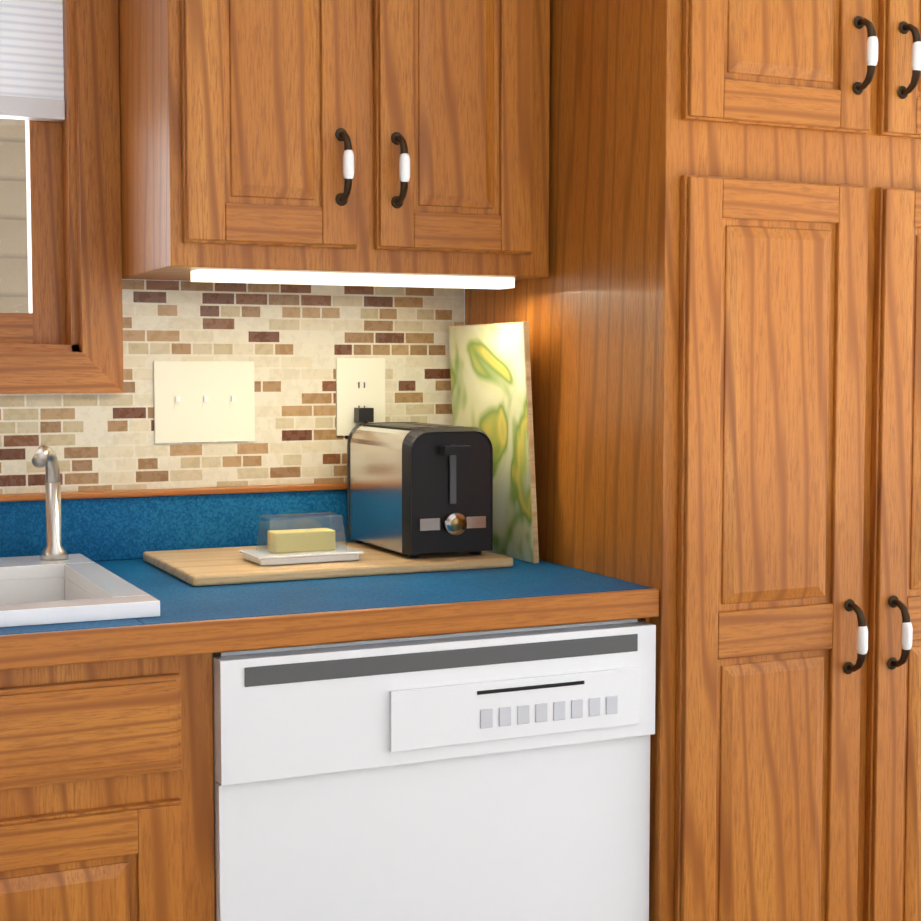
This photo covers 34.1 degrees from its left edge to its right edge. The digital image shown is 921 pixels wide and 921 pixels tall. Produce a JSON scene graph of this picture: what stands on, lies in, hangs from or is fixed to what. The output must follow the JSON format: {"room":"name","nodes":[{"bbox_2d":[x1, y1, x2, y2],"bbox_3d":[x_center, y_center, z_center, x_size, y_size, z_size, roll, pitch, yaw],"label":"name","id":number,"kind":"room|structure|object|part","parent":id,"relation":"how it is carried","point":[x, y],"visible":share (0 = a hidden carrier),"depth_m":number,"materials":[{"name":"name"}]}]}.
{"room":"kitchen","nodes":[
{"label":"kitchen","id":0,"kind":"room"},
{"bbox_2d":[122,279,464,324],"bbox_3d":[-0.132,-0.324,2.649,4.910,2.740,0.150,-2,4,-25],"label":"wall","id":1,"kind":"structure","parent":0,"point":[181,280],"depth_m":2.42,"materials":[{"name":"white paint"}]},
{"bbox_2d":[0,0,64,121],"bbox_3d":[-1.004,-0.766,2.171,0.835,0.488,0.034,-2,4,-25],"label":"window shade","id":2,"kind":"object","parent":1,"relation":"attached to","point":[31,64],"visible":1,"depth_m":2.33,"materials":[{"name":"white"}]},
{"bbox_2d":[0,0,123,393],"bbox_3d":[-1.006,-0.592,2.187,0.991,0.992,0.126,-2,4,-25],"label":"window","id":3,"kind":"structure","parent":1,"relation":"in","point":[64,334],"depth_m":2.35,"materials":[{"name":"brown wood"}]},
{"bbox_2d":[118,0,549,288],"bbox_3d":[-0.196,-0.825,2.311,0.593,1.112,0.349,-2,4,-25],"label":"upper cabinet","id":4,"kind":"object","parent":1,"relation":"attached to","point":[403,137],"depth_m":2.18,"materials":[{"name":"brown wood"}]},
{"bbox_3d":[-0.153,-0.272,2.257,0.500,0.015,0.050,-2,4,-25],"label":"under cabinet light mounted strip","id":5,"kind":"part","parent":4,"relation":"part of","materials":[{"name":"white plastic"}]},
{"bbox_3d":[0.824,1.202,0.664,4.910,0.060,4.720,-2,4,-25],"label":"floor","id":6,"kind":"structure","parent":0,"visible":0},
{"bbox_2d":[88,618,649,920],"bbox_3d":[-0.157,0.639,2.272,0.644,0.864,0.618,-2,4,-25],"label":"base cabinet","id":7,"kind":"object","parent":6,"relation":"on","point":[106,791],"depth_m":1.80,"materials":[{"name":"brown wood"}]},
{"bbox_2d":[0,482,658,669],"bbox_3d":[-0.906,0.162,1.744,2.419,0.149,0.894,-2,4,-25],"label":"countertop","id":8,"kind":"structure","parent":7,"relation":"on","point":[118,532],"depth_m":2.06,"materials":[{"name":"blue laminate"}]},
{"bbox_2d":[31,445,67,560],"bbox_3d":[-0.790,0.025,2.060,0.518,0.266,0.211,-2,4,-25],"label":"faucet","id":9,"kind":"object","parent":8,"relation":"on","point":[47,459],"visible":1,"depth_m":2.22,"materials":[{"name":"silver metal"}]},
{"bbox_2d":[0,553,159,626],"bbox_3d":[-0.855,0.268,1.907,0.834,0.201,0.517,-2,4,-25],"label":"sink","id":10,"kind":"object","parent":8,"relation":"in","point":[37,590],"visible":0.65,"depth_m":2.02,"materials":[{"name":"white ceramic"}]},
{"bbox_2d":[0,280,463,493],"bbox_3d":[-1.094,-0.052,2.139,2.421,0.439,0.002,-2,4,-25],"label":"tile backsplash","id":11,"kind":"structure","parent":8,"relation":"on","point":[292,342],"depth_m":2.46,"materials":[{"name":"tile"}]},
{"bbox_2d":[153,361,254,442],"bbox_3d":[-0.415,-0.095,2.441,0.166,0.131,0.013,-2,4,-25],"label":"light switch","id":12,"kind":"object","parent":11,"relation":"attached to","point":[204,401],"depth_m":2.44,"materials":[{"name":"beige plastic"}]},
{"bbox_2d":[336,358,384,435],"bbox_3d":[-0.162,-0.074,2.543,0.088,0.198,0.040,-2,4,-25],"label":"outlet","id":13,"kind":"object","parent":11,"relation":"attached to","point":[360,382],"depth_m":2.55,"materials":[{"name":"beige plastic"}]},
{"bbox_2d":[143,541,512,585],"bbox_3d":[-0.210,0.153,2.335,0.500,0.015,0.312,-2,4,-25],"label":"cutting board","id":14,"kind":"object","parent":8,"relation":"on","point":[212,566],"visible":0.65,"depth_m":2.23,"materials":[{"name":"brown wood"}]},
{"bbox_2d":[240,512,363,565],"bbox_3d":[-0.239,0.116,2.258,0.165,0.068,0.096,-2,4,-25],"label":"butter dish","id":15,"kind":"object","parent":14,"relation":"on","point":[300,545],"visible":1,"depth_m":2.24,"materials":[{"name":"white"}]},
{"bbox_2d":[347,422,492,557],"bbox_3d":[-0.065,0.042,2.396,0.148,0.198,0.297,-2,4,-25],"label":"toaster","id":16,"kind":"object","parent":14,"relation":"on","point":[415,489],"visible":1,"depth_m":2.30,"materials":[{"name":"silver metal"}]},
{"bbox_2d":[448,321,538,563],"bbox_3d":[0.051,-0.035,2.464,0.037,0.376,0.300,-2,4,-25],"label":"board","id":17,"kind":"object","parent":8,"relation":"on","point":[490,372],"visible":0.64,"depth_m":2.41,"materials":[{"name":"multicoloured wood"}]},
{"bbox_2d":[212,619,655,920],"bbox_3d":[-0.138,0.643,2.246,0.616,0.860,0.626,-2,4,-25],"label":"dishwasher","id":18,"kind":"object","parent":6,"relation":"on","point":[498,775],"visible":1,"depth_m":1.95,"materials":[{"name":"white metal"}]},
{"bbox_2d":[465,0,920,920],"bbox_3d":[0.469,-0.162,2.461,0.782,2.440,0.708,-2,4,-25],"label":"pantry cabinet","id":19,"kind":"object","parent":6,"relation":"on","point":[719,308],"visible":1,"depth_m":2.14,"materials":[{"name":"brown wood"}]},
{"label":"outside","id":20,"kind":"structure","parent":0,"visible":0},
{"bbox_3d":[-19.406,-0.851,42.192,120.000,0.100,87.130,-2,4,-25],"label":"ground","id":21,"kind":"structure","parent":20,"visible":0},
{"bbox_2d":[0,118,28,312],"bbox_3d":[0.487,-1.887,10.564,8.200,5.880,3.500,-2,4,-25],"label":"house","id":22,"kind":"structure","parent":21,"relation":"on","point":[18,210],"depth_m":7.67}
]}

